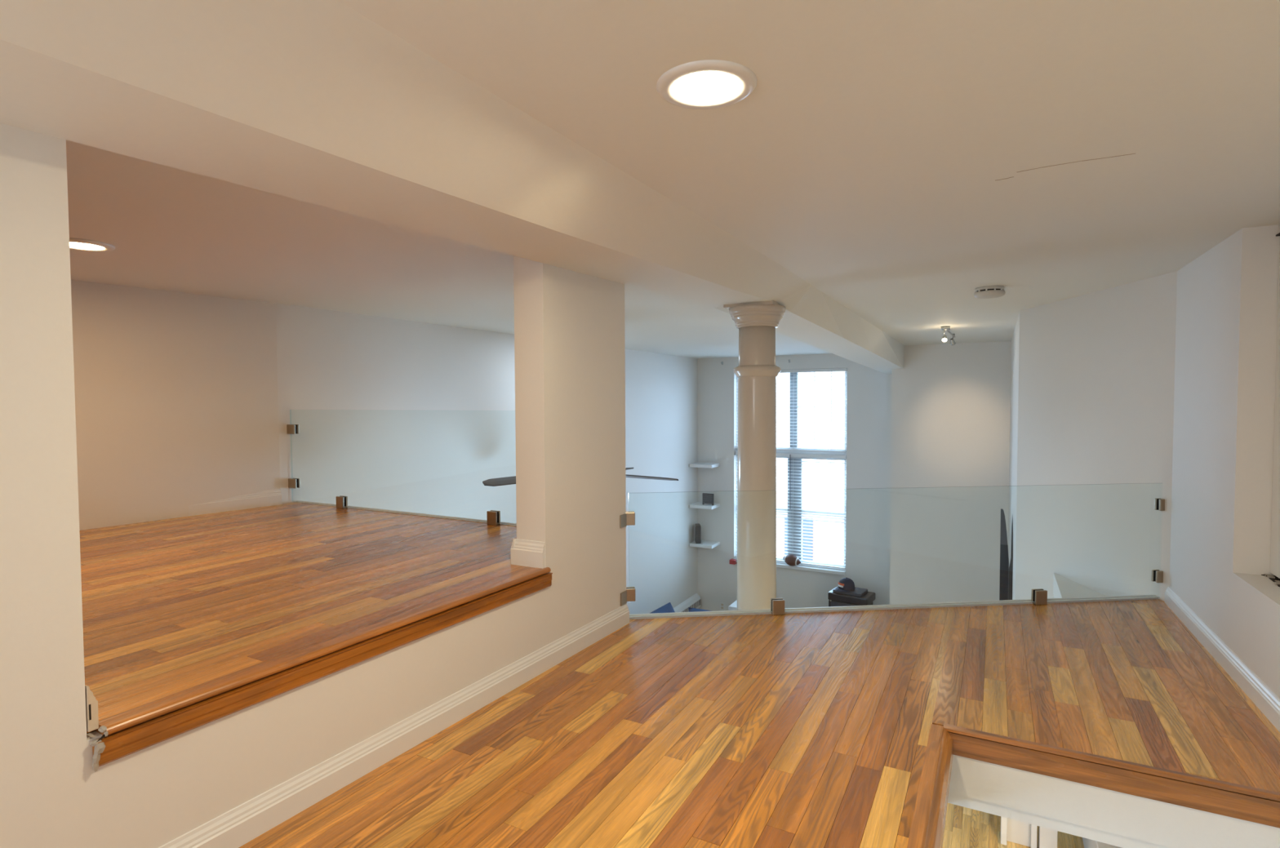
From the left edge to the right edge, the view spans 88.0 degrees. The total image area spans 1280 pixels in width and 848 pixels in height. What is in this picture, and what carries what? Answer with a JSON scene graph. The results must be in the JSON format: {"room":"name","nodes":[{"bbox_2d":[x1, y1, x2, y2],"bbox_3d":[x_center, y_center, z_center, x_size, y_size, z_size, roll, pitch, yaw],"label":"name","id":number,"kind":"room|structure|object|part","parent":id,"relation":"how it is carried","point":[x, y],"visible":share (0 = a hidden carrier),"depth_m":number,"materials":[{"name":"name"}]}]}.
{"room":"loft mezzanine","nodes":[
{"label":"loft mezzanine","id":0,"kind":"room"},
{"bbox_2d":[79,502,534,733],"bbox_3d":[-2.279,0.640,2.041,2.972,0.160,3.800,1,2,28],"label":"floor","id":1,"kind":"structure","parent":0,"point":[171,606],"depth_m":2.28,"materials":[{"name":"brown wood"}]},
{"bbox_2d":[286,409,516,525],"bbox_3d":[-1.185,0.213,3.561,2.201,0.575,0.038,1,2,28],"label":"glass railing","id":2,"kind":"object","parent":1,"relation":"on","point":[493,517],"visible":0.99,"depth_m":3.86,"materials":[{"name":"clear glass"}]},
{"bbox_3d":[-2.119,0.031,4.070,0.068,0.058,0.012,1,2,28],"label":"plate","id":3,"kind":"part","parent":2,"relation":"part of","materials":[{"name":"silver metal"}]},
{"bbox_3d":[-1.734,0.457,3.879,0.058,0.070,0.012,1,2,28],"label":"plate","id":4,"kind":"part","parent":2,"relation":"part of","materials":[{"name":"silver metal"}]},
{"bbox_3d":[-0.729,0.472,3.341,0.058,0.070,0.012,1,2,28],"label":"plate","id":5,"kind":"part","parent":2,"relation":"part of","materials":[{"name":"silver metal"}]},
{"bbox_2d":[0,123,626,847],"bbox_3d":[-1.337,0.165,0.876,0.140,1.620,4.876,1,2,30],"label":"wall","id":6,"kind":"structure","parent":0,"point":[570,331],"depth_m":1.39,"materials":[{"name":"paint"}]},
{"bbox_2d":[84,684,98,732],"bbox_3d":[-1.098,0.538,1.290,0.134,0.087,0.016,1,2,28],"label":"baseboard","id":7,"kind":"structure","parent":6,"relation":"attached to","point":[91,704],"depth_m":1.26,"materials":[{"name":"white wood"}]},
{"bbox_2d":[89,567,552,772],"bbox_3d":[-0.699,0.593,1.872,0.055,0.083,1.419,1,2,30],"label":"trim","id":8,"kind":"structure","parent":6,"relation":"attached to","point":[124,734],"depth_m":1.58,"materials":[{"name":"brown wood"}]},
{"bbox_2d":[158,604,629,847],"bbox_3d":[-1.240,0.931,0.910,0.016,0.086,4.772,1,2,30],"label":"baseboard","id":9,"kind":"structure","parent":6,"relation":"attached to","point":[233,828],"depth_m":1.81,"materials":[{"name":"white wood"}]},
{"bbox_2d":[510,538,515,557],"bbox_3d":[-0.339,0.476,2.781,0.016,0.097,0.595,1,2,30],"label":"baseboard","id":10,"kind":"object","parent":6,"relation":"attached to","point":[514,540],"visible":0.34,"depth_m":2.52,"materials":[{"name":"white wood"}]},
{"bbox_2d":[511,538,545,568],"bbox_3d":[-0.422,0.487,2.495,0.148,0.097,0.016,1,2,28],"label":"baseboard","id":11,"kind":"object","parent":6,"relation":"attached to","point":[531,553],"visible":1,"depth_m":2.49,"materials":[{"name":"white wood"}]},
{"bbox_2d":[71,280,697,613],"bbox_3d":[-1.683,1.089,5.417,0.570,3.950,10.327,1,2,31],"label":"wall","id":12,"kind":"structure","parent":0,"point":[183,400],"depth_m":4.28,"materials":[{"name":"paint"}]},
{"bbox_2d":[188,488,282,515],"bbox_3d":[-3.052,0.487,2.847,0.016,0.095,2.933,1,3,37],"label":"baseboard","id":13,"kind":"structure","parent":12,"relation":"attached to","point":[270,497],"depth_m":3.83,"materials":[{"name":"white wood"}]},
{"bbox_2d":[296,500,516,525],"bbox_3d":[-1.153,0.575,3.605,2.222,0.168,0.017,1,2,28],"label":"trim","id":14,"kind":"structure","parent":12,"relation":"attached to","point":[299,501],"depth_m":3.65,"materials":[{"name":"wood"}]},
{"bbox_2d":[673,593,701,612],"bbox_3d":[0.633,2.591,9.273,0.074,0.190,0.960,1,2,28],"label":"baseboard heater","id":15,"kind":"object","parent":12,"relation":"attached to","point":[695,601],"visible":0.44,"depth_m":9.39,"materials":[{"name":"white metal"}]},
{"bbox_2d":[688,539,719,548],"bbox_3d":[0.926,1.721,9.505,0.347,0.045,0.324,1,2,28],"label":"corner shelf","id":16,"kind":"object","parent":12,"relation":"attached to","point":[704,544],"visible":0.86,"depth_m":9.42,"materials":[{"name":"white laminate"}]},
{"bbox_2d":[694,523,701,543],"bbox_3d":[0.833,1.572,9.508,0.073,0.255,0.180,0,2,0],"label":"case","id":17,"kind":"object","parent":16,"relation":"on","point":[697,526],"visible":1,"depth_m":9.42,"materials":[{"name":"black plastic"}]},
{"bbox_2d":[688,502,719,509],"bbox_3d":[0.923,1.169,9.486,0.347,0.045,0.324,1,2,28],"label":"corner shelf","id":18,"kind":"object","parent":12,"relation":"attached to","point":[698,504],"visible":0.97,"depth_m":9.39,"materials":[{"name":"white laminate"}]},
{"bbox_2d":[702,493,713,505],"bbox_3d":[0.966,1.067,9.400,0.167,0.165,0.024,1,2,28],"label":"plaque","id":19,"kind":"object","parent":18,"relation":"on","point":[708,499],"visible":1,"depth_m":9.39,"materials":[{"name":"black laminate"}]},
{"bbox_2d":[688,462,719,468],"bbox_3d":[0.921,0.587,9.465,0.347,0.045,0.324,1,2,28],"label":"corner shelf","id":20,"kind":"object","parent":12,"relation":"attached to","point":[698,464],"visible":1,"depth_m":9.38,"materials":[{"name":"white laminate"}]},
{"bbox_2d":[66,140,831,358],"bbox_3d":[-0.739,-0.803,4.793,3.350,0.092,10.400,1,2,28],"label":"ceiling","id":21,"kind":"structure","parent":0,"point":[169,228],"depth_m":2.77,"materials":[{"name":"paint"}]},
{"bbox_2d":[69,237,115,252],"bbox_3d":[-2.078,-0.666,2.468,0.193,0.012,0.193,1,2,28],"label":"recessed light","id":22,"kind":"object","parent":21,"relation":"in","point":[78,244],"visible":0.67,"depth_m":2.46,"materials":[{"name":"white"}]},
{"bbox_2d":[69,242,104,249],"bbox_3d":[-2.078,-0.663,2.468,0.133,0.001,0.133,1,2,28],"label":"diffuser","id":23,"kind":"object","parent":22,"relation":"attached to","point":[73,246],"depth_m":2.48,"materials":[{"name":"white plastic"}]},
{"bbox_2d":[482,467,678,486],"bbox_3d":[-0.397,-0.109,4.800,1.353,1.313,1.292,1,2,28],"label":"ceiling fan","id":24,"kind":"object","parent":21,"relation":"hanging from","point":[508,480],"visible":0.12,"depth_m":4.56,"materials":[{"name":"grey metal"}]},
{"bbox_3d":[-0.808,0.381,4.591,0.550,0.062,0.137,-1,2,-25],"label":"blade","id":25,"kind":"part","parent":24,"relation":"part of","materials":[{"name":"grey metal"}]},
{"bbox_3d":[-0.006,0.374,4.690,0.550,0.062,0.137,0,2,11],"label":"blade","id":26,"kind":"part","parent":24,"relation":"part of","materials":[{"name":"grey metal"}]},
{"bbox_2d":[238,599,1279,847],"bbox_3d":[0.118,1.082,1.056,2.560,0.240,6.500,1,2,28],"label":"floor","id":27,"kind":"structure","parent":0,"point":[811,730],"depth_m":2.02,"materials":[{"name":"brown wood"}]},
{"bbox_2d":[619,483,1164,617],"bbox_3d":[1.263,0.592,3.145,2.736,0.580,0.101,-1,2,-7],"label":"glass railing","id":28,"kind":"object","parent":27,"relation":"on","point":[1038,596],"visible":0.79,"depth_m":3.11,"materials":[{"name":"clear glass"}]},
{"bbox_3d":[-0.075,0.430,2.942,0.006,0.058,0.054,1,2,28],"label":"wall plate","id":29,"kind":"part","parent":28,"relation":"part of","materials":[{"name":"silver metal"}]},
{"bbox_3d":[-0.073,0.777,2.955,0.006,0.058,0.054,1,2,28],"label":"wall plate","id":30,"kind":"part","parent":28,"relation":"part of","materials":[{"name":"silver metal"}]},
{"bbox_3d":[0.641,0.851,3.103,0.058,0.070,0.013,0,2,-6],"label":"plate","id":31,"kind":"part","parent":28,"relation":"part of","materials":[{"name":"silver metal"}]},
{"bbox_3d":[1.942,0.841,3.237,0.058,0.070,0.013,0,2,-6],"label":"plate","id":32,"kind":"part","parent":28,"relation":"part of","materials":[{"name":"silver metal"}]},
{"bbox_3d":[2.582,0.754,3.300,0.068,0.058,0.013,0,2,-6],"label":"plate","id":33,"kind":"part","parent":28,"relation":"part of","materials":[{"name":"silver metal"}]},
{"bbox_3d":[2.588,0.397,3.288,0.068,0.058,0.013,0,2,-6],"label":"plate","id":34,"kind":"part","parent":28,"relation":"part of","materials":[{"name":"silver metal"}]},
{"bbox_2d":[906,723,1279,847],"bbox_3d":[0.658,1.014,0.596,0.944,0.084,2.804,1,2,28],"label":"trim","id":35,"kind":"structure","parent":27,"relation":"on","point":[1244,802],"depth_m":1.79,"materials":[{"name":"brown wood"}]},
{"bbox_2d":[697,353,891,611],"bbox_3d":[2.142,0.958,9.133,2.822,3.910,0.220,1,2,28],"label":"wall","id":36,"kind":"structure","parent":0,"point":[868,391],"depth_m":8.92,"materials":[{"name":"paint"}]},
{"bbox_2d":[720,602,724,610],"bbox_3d":[1.190,2.643,9.578,0.075,0.120,0.008,1,2,28],"label":"wall outlet","id":37,"kind":"object","parent":36,"relation":"attached to","point":[722,604],"visible":0.93,"depth_m":9.58,"materials":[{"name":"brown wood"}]},
{"bbox_2d":[733,371,847,575],"bbox_3d":[2.052,0.613,9.113,1.554,2.717,0.250,1,2,28],"label":"window","id":38,"kind":"structure","parent":36,"relation":"attached to","point":[794,384],"depth_m":9.10,"materials":[{"name":"white wood"}]},
{"bbox_2d":[729,558,737,564],"bbox_3d":[1.323,1.952,9.399,0.080,0.061,0.095,1,2,28],"label":"box","id":39,"kind":"object","parent":38,"relation":"on","point":[732,561],"visible":1,"depth_m":9.36,"materials":[{"name":"red"}]},
{"bbox_3d":[1.755,1.204,9.388,0.697,0.055,0.055,1,2,28],"label":"meeting rail","id":40,"kind":"part","parent":38,"relation":"part of","materials":[{"name":"white laminate"}]},
{"bbox_3d":[2.036,1.950,9.121,1.554,0.044,0.160,1,2,28],"label":"sill","id":41,"kind":"part","parent":38,"relation":"part of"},
{"bbox_2d":[782,554,800,566],"bbox_3d":[2.065,1.853,9.013,0.200,0.156,0.186,0,2,-6],"label":"football","id":42,"kind":"object","parent":38,"relation":"on","point":[792,560],"visible":1,"depth_m":8.96,"materials":[{"name":"leather"}]},
{"bbox_3d":[2.487,1.214,8.996,0.572,0.055,0.055,1,2,28],"label":"meeting rail","id":43,"kind":"part","parent":38,"relation":"part of","materials":[{"name":"white laminate"}]},
{"bbox_2d":[735,451,846,568],"bbox_3d":[2.045,1.159,9.114,1.530,1.512,0.069,1,2,28],"label":"blind","id":44,"kind":"object","parent":36,"relation":"attached to","point":[789,455],"visible":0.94,"depth_m":8.96,"materials":[{"name":"white plastic"}]},
{"bbox_3d":[2.053,1.905,9.150,1.526,0.018,0.040,1,2,28],"label":"rail","id":45,"kind":"part","parent":44,"relation":"part of","materials":[{"name":"white laminate"}]},
{"bbox_3d":[2.045,0.423,9.095,1.530,0.040,0.045,1,2,28],"label":"head rail","id":46,"kind":"part","parent":44,"relation":"part of","materials":[{"name":"white plastic"}]},
{"bbox_3d":[2.094,1.170,9.070,0.003,1.472,0.003,1,2,28],"label":"cord","id":47,"kind":"part","parent":44,"relation":"part of","materials":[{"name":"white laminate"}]},
{"bbox_2d":[735,368,847,452],"bbox_3d":[2.043,-0.189,9.073,1.530,1.108,0.052,1,2,28],"label":"blind","id":48,"kind":"object","parent":36,"relation":"attached to","point":[833,369],"visible":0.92,"depth_m":8.91,"materials":[{"name":"white plastic"}]},
{"bbox_3d":[2.046,0.356,9.095,1.526,0.018,0.040,1,2,28],"label":"rail","id":49,"kind":"part","parent":48,"relation":"part of","materials":[{"name":"white plastic"}]},
{"bbox_3d":[2.040,-0.722,9.054,1.530,0.040,0.045,1,2,28],"label":"head rail","id":50,"kind":"part","parent":48,"relation":"part of","materials":[{"name":"white plastic"}]},
{"bbox_2d":[337,0,1279,345],"bbox_3d":[1.579,-0.758,2.928,2.200,0.081,11.500,1,2,28],"label":"ceiling","id":51,"kind":"structure","parent":0,"point":[901,159],"depth_m":1.46,"materials":[{"name":"paint"}]},
{"bbox_2d":[0,0,904,374],"bbox_3d":[0.507,-0.610,3.508,0.715,0.337,11.300,1,2,28],"label":"ceiling beam","id":52,"kind":"structure","parent":51,"relation":"attached to","point":[317,102],"depth_m":1.29,"materials":[{"name":"paint"}]},
{"bbox_2d":[656,59,756,109],"bbox_3d":[0.128,-0.651,1.278,0.193,0.012,0.193,1,2,28],"label":"recessed light","id":53,"kind":"object","parent":51,"relation":"in","point":[727,83],"visible":1,"depth_m":1.26,"materials":[{"name":"white"}]},
{"bbox_2d":[672,71,740,103],"bbox_3d":[0.128,-0.647,1.278,0.133,0.001,0.133,1,2,28],"label":"diffuser","id":54,"kind":"object","parent":53,"relation":"attached to","point":[688,87],"depth_m":1.27,"materials":[{"name":"white plastic"}]},
{"bbox_2d":[941,326,955,345],"bbox_3d":[2.758,-0.768,5.897,0.070,0.125,0.856,1,2,30],"label":"track light","id":55,"kind":"object","parent":51,"relation":"attached to","point":[943,328],"visible":1,"depth_m":5.63,"materials":[{"name":"metal"}]},
{"bbox_2d":[973,285,1004,298],"bbox_3d":[1.910,-0.719,3.621,0.152,0.052,0.152,1,2,28],"label":"smoke detector","id":56,"kind":"object","parent":51,"relation":"attached to","point":[988,291],"visible":1,"depth_m":3.57,"materials":[{"name":"white plastic"}]},
{"bbox_2d":[889,341,1011,604],"bbox_3d":[3.771,1.003,7.752,1.445,3.906,1.050,1,2,28],"label":"wall","id":57,"kind":"structure","parent":0,"point":[951,404],"depth_m":7.33,"materials":[{"name":"paint"}]},
{"bbox_2d":[942,803,1084,847],"bbox_3d":[0.847,3.174,3.470,6.100,0.100,11.300,1,2,28],"label":"floor","id":58,"kind":"structure","parent":0,"point":[965,827],"depth_m":4.96,"materials":[{"name":"brown wood"}]},
{"bbox_2d":[999,508,1008,599],"bbox_3d":[3.406,1.903,6.209,0.073,2.220,0.033,1,2,28],"label":"board","id":59,"kind":"object","parent":58,"relation":"on","point":[1004,558],"visible":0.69,"depth_m":6.17,"materials":[{"name":"black"}]},
{"bbox_3d":[3.399,2.059,6.202,0.069,1.870,0.003,1,2,28],"label":"inset panel","id":60,"kind":"part","parent":59,"relation":"part of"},
{"bbox_2d":[1008,516,1013,599],"bbox_3d":[2.961,1.879,5.313,0.030,2.337,0.030,1,2,28],"label":"board","id":61,"kind":"object","parent":58,"relation":"on","point":[1011,566],"visible":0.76,"depth_m":5.27,"materials":[{"name":"black plastic"}]},
{"bbox_2d":[1082,837,1122,847],"bbox_3d":[3.321,2.852,4.459,0.520,0.450,1.040,1,2,28],"label":"console table","id":62,"kind":"object","parent":58,"relation":"on","point":[1088,843],"visible":0.02,"depth_m":4.30,"materials":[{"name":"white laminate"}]},
{"bbox_2d":[1053,573,1106,598],"bbox_3d":[2.632,1.082,2.150,1.960,0.140,10.800,1,2,28],"label":"wall","id":63,"kind":"structure","parent":0,"point":[1063,587],"depth_m":3.83,"materials":[{"name":"paint"}]},
{"bbox_2d":[1008,271,1177,601],"bbox_3d":[3.229,0.618,5.303,0.693,2.956,4.459,0,2,19],"label":"wall","id":64,"kind":"structure","parent":0,"point":[1092,375],"depth_m":3.79,"materials":[{"name":"paint"}]},
{"bbox_2d":[629,594,1158,619],"bbox_3d":[1.265,0.889,3.179,2.659,0.043,0.030,0,2,-6],"label":"trim","id":65,"kind":"structure","parent":64,"relation":"attached to","point":[1146,597],"depth_m":3.17,"materials":[{"name":"wood"}]},
{"bbox_2d":[1000,816,1057,847],"bbox_3d":[2.816,2.322,4.789,0.347,1.490,0.220,1,2,28],"label":"door","id":66,"kind":"structure","parent":64,"relation":"in","point":[1017,832],"depth_m":4.81,"materials":[{"name":"white laminate"}]},
{"bbox_3d":[2.676,2.321,4.853,0.040,1.490,0.120,1,2,28],"label":"casing","id":67,"kind":"part","parent":66,"relation":"part of","materials":[{"name":"white laminate"}]},
{"bbox_3d":[2.788,2.320,4.861,0.150,1.490,0.120,1,2,28],"label":"jamb panel","id":68,"kind":"part","parent":66,"relation":"part of","materials":[{"name":"paint"}]},
{"bbox_3d":[2.842,2.323,4.764,0.037,1.490,0.120,1,2,28],"label":"casing","id":69,"kind":"part","parent":66,"relation":"part of","materials":[{"name":"white laminate"}]},
{"bbox_2d":[947,755,1279,847],"bbox_3d":[1.367,1.087,1.799,1.060,0.158,0.012,1,2,28],"label":"wall","id":70,"kind":"structure","parent":0,"point":[1122,820],"depth_m":1.85,"materials":[{"name":"paint"}]},
{"bbox_2d":[1169,224,1279,697],"bbox_3d":[1.208,0.275,0.345,0.290,1.896,6.330,1,2,28],"label":"wall","id":71,"kind":"structure","parent":0,"point":[1227,297],"depth_m":2.46,"materials":[{"name":"paint"}]},
{"bbox_2d":[1164,586,1279,732],"bbox_3d":[1.575,0.906,1.313,0.016,0.082,4.341,1,2,27],"label":"baseboard","id":72,"kind":"structure","parent":71,"relation":"attached to","point":[1267,701],"depth_m":2.39,"materials":[{"name":"white wood"}]},
{"bbox_2d":[1261,224,1279,586],"bbox_3d":[1.793,-0.046,1.494,0.062,1.243,1.929,1,2,28],"label":"door","id":73,"kind":"structure","parent":71,"relation":"in","point":[1275,517],"depth_m":2.32,"materials":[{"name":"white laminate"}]},
{"bbox_3d":[1.803,-0.031,1.489,0.028,1.190,1.928,1,2,28],"label":"panel","id":74,"kind":"part","parent":73,"relation":"part of","materials":[{"name":"white laminate"}]},
{"bbox_3d":[0.882,3.132,3.450,6.020,0.013,11.100,1,2,28],"label":"floor","id":75,"kind":"structure","parent":0,"visible":0},
{"bbox_2d":[728,600,737,610],"bbox_3d":[1.393,2.618,8.425,0.430,0.650,0.380,1,2,28],"label":"side table","id":76,"kind":"object","parent":75,"relation":"on","point":[733,606],"visible":0.1,"depth_m":8.34,"materials":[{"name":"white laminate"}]},
{"bbox_2d":[723,300,785,609],"bbox_3d":[0.664,1.222,3.778,0.400,3.780,0.400,1,2,28],"label":"column","id":77,"kind":"structure","parent":75,"relation":"on","point":[757,371],"depth_m":3.65,"materials":[{"name":"paint"}]},
{"bbox_3d":[2.641,2.646,8.278,0.609,0.595,0.472,1,2,28],"label":"media cabinet","id":78,"kind":"object","parent":75,"relation":"on","visible":0},
{"bbox_2d":[827,577,875,606],"bbox_3d":[2.632,2.132,8.246,0.485,0.434,0.372,1,3,36],"label":"printer","id":79,"kind":"object","parent":78,"relation":"on","point":[859,597],"depth_m":8.17,"materials":[{"name":"black plastic"}]},
{"bbox_3d":[2.553,1.988,8.243,0.221,0.145,0.256,1,2,28],"label":"baseball cap","id":80,"kind":"part","parent":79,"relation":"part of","materials":[{"name":"black fabric"}]},
{"bbox_3d":[0.628,2.635,7.342,1.875,0.700,0.950,1,2,28],"label":"sofa","id":81,"kind":"object","parent":75,"relation":"on","visible":0},
{"bbox_2d":[648,602,675,613],"bbox_3d":[0.151,2.373,7.593,0.803,0.700,0.197,0,2,11],"label":"cushion","id":82,"kind":"object","parent":81,"relation":"on","point":[667,608],"visible":0.06,"depth_m":7.52,"materials":[{"name":"blue fabric"}]},
{"bbox_2d":[688,607,713,612],"bbox_3d":[0.899,2.216,7.141,0.797,0.394,0.194,0,2,18],"label":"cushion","id":83,"kind":"object","parent":81,"relation":"on","point":[690,609],"visible":0.02,"depth_m":7.24,"materials":[{"name":"blue fabric"}]},
{"label":"outside","id":84,"kind":"structure","parent":0,"visible":0},
{"bbox_3d":[16.429,8.774,30.922,60.000,0.100,50.600,1,2,28],"label":"ground","id":85,"kind":"structure","parent":84,"visible":0},
{"bbox_2d":[776,469,844,564],"bbox_3d":[10.325,5.705,32.148,20.400,6.000,6.400,1,2,28],"label":"building","id":86,"kind":"structure","parent":85,"relation":"on","point":[777,471],"depth_m":30.02,"materials":[{"name":"brick"}]},
{"bbox_3d":[10.312,2.857,32.045,20.400,0.300,6.400,1,2,28],"label":"cornice","id":87,"kind":"part","parent":86,"relation":"part of","materials":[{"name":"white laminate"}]}
]}

